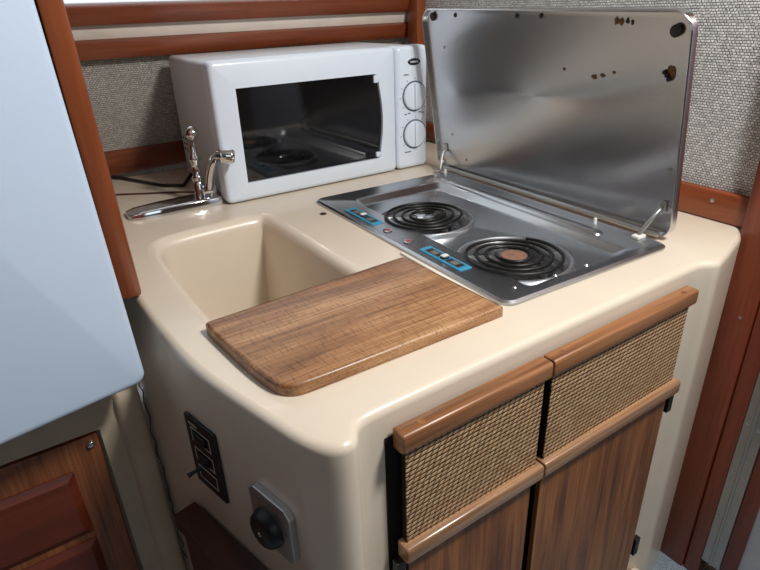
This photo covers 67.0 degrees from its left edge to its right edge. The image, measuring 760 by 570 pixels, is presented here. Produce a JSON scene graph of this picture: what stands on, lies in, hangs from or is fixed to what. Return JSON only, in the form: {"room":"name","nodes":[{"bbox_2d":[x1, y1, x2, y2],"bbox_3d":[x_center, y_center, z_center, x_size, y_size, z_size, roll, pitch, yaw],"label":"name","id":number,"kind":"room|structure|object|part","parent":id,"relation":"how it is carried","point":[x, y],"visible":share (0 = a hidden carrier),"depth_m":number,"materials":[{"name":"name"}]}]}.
{"room":"ship interior","nodes":[
{"label":"ship interior","id":0,"kind":"room"},
{"bbox_2d":[80,38,405,179],"bbox_3d":[-0.786,-0.360,1.144,2.030,1.855,0.648,-18,30,-30],"label":"wall","id":1,"kind":"structure","parent":0,"point":[133,102],"depth_m":1.29,"materials":[{"name":"grey fabric"}]},
{"bbox_2d":[64,0,182,3],"bbox_3d":[-0.292,-0.758,1.154,0.788,0.366,0.148,-18,30,-30],"label":"window","id":2,"kind":"structure","parent":1,"relation":"in","point":[65,1],"depth_m":1.13,"materials":[{"name":"glass"}]},
{"bbox_2d":[104,140,186,175],"bbox_3d":[-0.348,-0.376,1.506,0.879,0.058,0.032,-18,30,-30],"label":"trim","id":3,"kind":"structure","parent":1,"relation":"attached to","point":[121,161],"depth_m":1.37,"materials":[{"name":"brown wood"}]},
{"bbox_2d":[65,0,408,26],"bbox_3d":[-0.291,-0.622,1.292,0.925,0.040,0.031,-18,30,-30],"label":"trim","id":4,"kind":"structure","parent":1,"relation":"attached to","point":[110,13],"depth_m":1.24,"materials":[{"name":"brown wood"}]},
{"bbox_2d":[71,12,406,40],"bbox_3d":[-0.300,-0.601,1.318,0.925,0.031,0.018,-18,30,-30],"label":"trim","id":5,"kind":"structure","parent":1,"relation":"attached to","point":[232,25],"depth_m":1.29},
{"bbox_2d":[75,22,407,60],"bbox_3d":[-0.301,-0.572,1.336,0.925,0.039,0.030,-18,30,-30],"label":"trim","id":6,"kind":"structure","parent":1,"relation":"attached to","point":[98,49],"depth_m":1.30,"materials":[{"name":"brown wood"}]},
{"bbox_2d":[405,0,759,569],"bbox_3d":[0.846,-0.145,0.582,0.120,1.855,3.020,-17,30,-27],"label":"wall","id":7,"kind":"structure","parent":0,"point":[722,152],"depth_m":0.92,"materials":[{"name":"grey fabric"}]},
{"bbox_2d":[407,0,424,45],"bbox_3d":[0.087,-0.927,1.401,0.028,1.119,0.045,-18,30,-30],"label":"trim","id":8,"kind":"structure","parent":7,"relation":"attached to","point":[416,8],"depth_m":1.50,"materials":[{"name":"brown wood"}]},
{"bbox_2d":[426,121,749,226],"bbox_3d":[0.357,-0.277,1.268,0.020,0.050,0.899,-17,30,-27],"label":"trim","id":9,"kind":"structure","parent":7,"relation":"attached to","point":[723,206],"depth_m":0.96,"materials":[{"name":"wood"}]},
{"bbox_2d":[660,160,759,564],"bbox_3d":[0.598,-0.254,0.824,0.029,1.853,0.053,-18,30,-30],"label":"trim","id":10,"kind":"structure","parent":7,"relation":"attached to","point":[742,301],"depth_m":1.02,"materials":[{"name":"brown wood"}]},
{"bbox_2d":[684,306,759,569],"bbox_3d":[0.624,-0.240,0.793,0.025,1.853,0.028,-18,30,-30],"label":"trim","id":11,"kind":"structure","parent":7,"relation":"attached to","point":[750,369],"depth_m":1.05,"materials":[{"name":"brown wood"}]},
{"bbox_2d":[702,372,759,569],"bbox_3d":[0.837,-0.094,0.513,0.028,1.785,0.733,-18,30,-30],"label":"door","id":12,"kind":"structure","parent":7,"relation":"in","point":[742,552],"depth_m":1.06,"materials":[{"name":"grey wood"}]},
{"bbox_3d":[0.639,0.028,0.887,0.006,1.180,0.034,-18,30,-30],"label":"piano hinge","id":13,"kind":"part","parent":12,"relation":"part of","materials":[{"name":"grey metal"}]},
{"bbox_2d":[653,550,704,569],"bbox_3d":[0.379,0.844,0.740,2.900,0.030,3.100,-18,30,-30],"label":"floor","id":14,"kind":"structure","parent":0,"point":[664,562],"depth_m":1.21,"materials":[{"name":"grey carpet"}]},
{"bbox_2d":[0,384,185,569],"bbox_3d":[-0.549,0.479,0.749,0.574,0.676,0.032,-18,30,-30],"label":"cabinet","id":15,"kind":"object","parent":14,"relation":"on","point":[83,489],"visible":0.94,"depth_m":0.76,"materials":[{"name":"brown wood"}]},
{"bbox_3d":[-0.541,0.339,0.679,0.354,0.106,0.008,-18,30,-30],"label":"raised panel","id":16,"kind":"part","parent":15,"relation":"part of","materials":[{"name":"brown wood"}]},
{"bbox_3d":[-0.537,0.450,0.733,0.354,0.115,0.008,-18,30,-30],"label":"raised panel","id":17,"kind":"part","parent":15,"relation":"part of","materials":[{"name":"brown wood"}]},
{"bbox_3d":[-0.547,0.480,0.755,0.442,0.512,0.018,-18,30,-30],"label":"locker door","id":18,"kind":"part","parent":15,"relation":"part of","materials":[{"name":"brown wood"}]},
{"bbox_2d":[0,0,143,444],"bbox_3d":[-0.615,-0.338,0.467,0.529,1.033,0.533,-18,30,-30],"label":"refrigerator","id":19,"kind":"object","parent":15,"relation":"on","point":[68,345],"visible":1,"depth_m":0.57,"materials":[{"name":"white metal"}]},
{"bbox_2d":[138,383,187,557],"bbox_3d":[-0.308,0.271,0.818,0.006,0.345,0.004,-18,30,-30],"label":"split seam","id":20,"kind":"object","parent":15,"relation":"attached to","point":[138,383],"visible":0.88,"depth_m":0.81,"materials":[{"name":"rubber"}]},
{"bbox_2d":[173,502,266,569],"bbox_3d":[-0.165,0.548,0.787,0.234,0.494,0.040,20,34,38],"label":"wooden ledge","id":21,"kind":"object","parent":14,"relation":"on","point":[210,546],"visible":1,"depth_m":0.71,"materials":[{"name":"brown wood"}]},
{"bbox_2d":[112,142,741,569],"bbox_3d":[-0.035,0.185,1.246,0.950,0.736,1.109,-18,30,-30],"label":"countertop","id":22,"kind":"structure","parent":14,"relation":"on","point":[552,432],"depth_m":0.72,"materials":[{"name":"beige plastic"}]},
{"bbox_2d":[111,173,192,186],"bbox_3d":[-0.532,-0.238,1.304,0.199,0.007,0.128,-4,26,-5],"label":"power cord","id":23,"kind":"object","parent":22,"relation":"on","point":[190,174],"visible":0.8,"depth_m":1.28,"materials":[{"name":"black plastic"}]},
{"bbox_2d":[115,191,193,194],"bbox_3d":[-0.469,-0.195,1.215,0.203,0.004,0.013,-1,26,3],"label":"cord","id":24,"kind":"object","parent":22,"relation":"on","point":[169,191],"visible":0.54,"depth_m":1.22,"materials":[{"name":"brown plastic"}]},
{"bbox_2d":[125,126,234,220],"bbox_3d":[-0.377,-0.209,1.070,0.198,0.151,0.128,-18,30,-30],"label":"sink faucet","id":25,"kind":"object","parent":22,"relation":"on","point":[205,195],"visible":1,"depth_m":1.10,"materials":[{"name":"silver metal"}]},
{"bbox_3d":[-0.402,-0.156,1.115,0.172,0.018,0.070,-18,30,-30],"label":"deck plate","id":26,"kind":"part","parent":25,"relation":"part of","materials":[{"name":"silver metal"}]},
{"bbox_3d":[-0.357,-0.288,1.089,0.027,0.027,0.027,-18,30,-30],"label":"ball knob","id":27,"kind":"part","parent":25,"relation":"part of","materials":[{"name":"silver metal"}]},
{"bbox_3d":[-0.358,-0.224,1.123,0.025,0.108,0.025,-18,30,-30],"label":"valve stem","id":28,"kind":"part","parent":25,"relation":"part of","materials":[{"name":"silver metal"}]},
{"bbox_3d":[-0.317,-0.219,1.097,0.075,0.087,0.023,17,32,33],"label":"spout","id":29,"kind":"part","parent":25,"relation":"part of","materials":[{"name":"silver metal"}]},
{"bbox_2d":[184,411,228,503],"bbox_3d":[-0.212,0.208,0.675,0.065,0.104,0.020,21,34,39],"label":"switch panel","id":30,"kind":"object","parent":22,"relation":"attached to","point":[204,445],"visible":1,"depth_m":0.67,"materials":[{"name":"black plastic"}]},
{"bbox_2d":[147,213,364,325],"bbox_3d":[-0.161,0.084,0.877,0.248,0.220,0.538,-18,30,-30],"label":"sink basin","id":31,"kind":"object","parent":22,"relation":"in","point":[209,271],"depth_m":1.03,"materials":[{"name":"beige plastic"}]},
{"bbox_2d":[249,482,299,562],"bbox_3d":[-0.116,0.251,0.596,0.068,0.074,0.021,21,34,39],"label":"switch","id":32,"kind":"object","parent":22,"relation":"attached to","point":[272,523],"visible":1,"depth_m":0.59,"materials":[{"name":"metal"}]},
{"bbox_3d":[-0.120,0.256,0.599,0.047,0.047,0.013,21,34,39],"label":"knob","id":33,"kind":"part","parent":32,"relation":"part of","materials":[{"name":"black plastic"}]},
{"bbox_2d":[168,42,426,202],"bbox_3d":[-0.174,-0.387,1.289,0.491,0.265,0.309,-18,30,-30],"label":"microwave oven","id":34,"kind":"object","parent":22,"relation":"on","point":[296,117],"visible":0.98,"depth_m":1.17,"materials":[{"name":"paint"}]},
{"bbox_3d":[0.064,-0.399,1.294,0.085,0.264,0.035,-18,30,-30],"label":"control panel","id":35,"kind":"part","parent":34,"relation":"part of","materials":[{"name":"white plastic"}]},
{"bbox_2d":[206,257,502,395],"bbox_3d":[-0.033,0.038,0.694,0.306,0.014,0.199,-18,30,-30],"label":"cutting board","id":36,"kind":"object","parent":22,"relation":"on","point":[308,340],"visible":1,"depth_m":0.67,"materials":[{"name":"brown wood"}]},
{"bbox_3d":[0.106,0.187,0.638,0.198,0.140,0.007,-18,30,-30],"label":"drawer","id":37,"kind":"part","parent":22,"relation":"part of","materials":[{"name":"black"}]},
{"bbox_2d":[400,252,503,308],"bbox_3d":[0.092,-0.010,0.796,0.006,0.003,0.223,-17,30,-28],"label":"bead","id":38,"kind":"object","parent":22,"relation":"on","point":[404,254],"visible":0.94,"depth_m":0.82},
{"bbox_3d":[0.115,0.442,0.761,0.193,0.422,0.008,-18,30,-30],"label":"cabinet door","id":39,"kind":"part","parent":22,"relation":"part of","materials":[{"name":"brown wood"}]},
{"bbox_3d":[0.112,0.260,0.669,0.211,0.024,0.018,-18,30,-30],"label":"edge rail","id":40,"kind":"part","parent":22,"relation":"part of","materials":[{"name":"brown wood"}]},
{"bbox_3d":[0.105,0.124,0.607,0.211,0.024,0.018,-18,30,-30],"label":"handle rail","id":41,"kind":"part","parent":22,"relation":"part of","materials":[{"name":"brown wood"}]},
{"bbox_3d":[0.109,0.192,0.637,0.198,0.131,0.002,-18,30,-30],"label":"rattan panel","id":42,"kind":"part","parent":22,"relation":"part of","materials":[{"name":"beige wicker"}]},
{"bbox_2d":[317,7,697,305],"bbox_3d":[0.148,-0.269,0.951,0.370,0.344,0.594,-17,30,-28],"label":"electric cooktop","id":43,"kind":"object","parent":22,"relation":"in","point":[584,110],"visible":1,"depth_m":0.95,"materials":[{"name":"silver metal"}]},
{"bbox_2d":[404,239,412,242],"bbox_3d":[0.045,-0.070,0.915,0.015,0.002,0.015,4,27,12],"label":"lamp","id":44,"kind":"object","parent":43,"relation":"on","point":[405,240],"depth_m":0.91,"materials":[{"name":"red plastic"}]},
{"bbox_2d":[387,208,469,233],"bbox_3d":[0.082,-0.114,1.029,0.158,0.001,0.158,-17,30,-28],"label":"burner","id":45,"kind":"object","parent":43,"relation":"on","point":[399,220],"depth_m":1.00,"materials":[{"name":"black metal"}]},
{"bbox_2d":[317,172,664,305],"bbox_3d":[0.154,-0.109,1.001,0.332,0.014,0.545,-17,30,-28],"label":"cooktop surface","id":46,"kind":"object","parent":43,"relation":"on","point":[511,249],"depth_m":0.95,"materials":[{"name":"silver metal"}]},
{"bbox_2d":[463,242,568,279],"bbox_3d":[0.200,-0.036,0.860,0.158,0.001,0.158,-17,30,-28],"label":"burner","id":47,"kind":"object","parent":43,"relation":"on","point":[525,256],"depth_m":0.84,"materials":[{"name":"black metal"}]},
{"bbox_3d":[0.290,-0.173,1.101,0.007,0.007,0.540,-17,30,-28],"label":"hinge rod","id":48,"kind":"part","parent":43,"relation":"part of","materials":[{"name":"metal"}]},
{"bbox_3d":[0.270,-0.315,1.024,0.071,0.334,0.580,-17,30,-28],"label":"lid","id":49,"kind":"part","parent":43,"relation":"part of","materials":[{"name":"silver metal"}]},
{"bbox_3d":[0.316,0.118,0.764,0.282,0.140,0.007,-18,30,-30],"label":"drawer","id":50,"kind":"part","parent":22,"relation":"part of","materials":[{"name":"black"}]},
{"bbox_3d":[0.324,0.373,0.886,0.276,0.422,0.008,-18,30,-30],"label":"cabinet door","id":51,"kind":"part","parent":22,"relation":"part of","materials":[{"name":"brown wood"}]},
{"bbox_3d":[0.324,0.191,0.796,0.296,0.024,0.018,-18,30,-30],"label":"edge rail","id":52,"kind":"part","parent":22,"relation":"part of","materials":[{"name":"brown wood"}]},
{"bbox_3d":[0.318,0.123,0.762,0.281,0.131,0.002,-18,30,-30],"label":"rattan panel","id":53,"kind":"part","parent":22,"relation":"part of","materials":[{"name":"beige wicker"}]},
{"bbox_3d":[0.316,0.054,0.734,0.296,0.024,0.018,-18,30,-30],"label":"handle rail","id":54,"kind":"part","parent":22,"relation":"part of","materials":[{"name":"brown wood"}]},
{"bbox_3d":[-0.471,-0.542,0.654,0.037,1.119,0.294,-18,30,-30],"label":"wall","id":55,"kind":"structure","parent":0,"visible":0},
{"bbox_2d":[34,0,140,298],"bbox_3d":[-0.370,-0.487,0.532,0.052,1.118,0.037,-18,30,-30],"label":"trim","id":56,"kind":"structure","parent":55,"relation":"attached to","point":[53,17],"depth_m":0.67,"materials":[{"name":"brown wood"}]}
]}

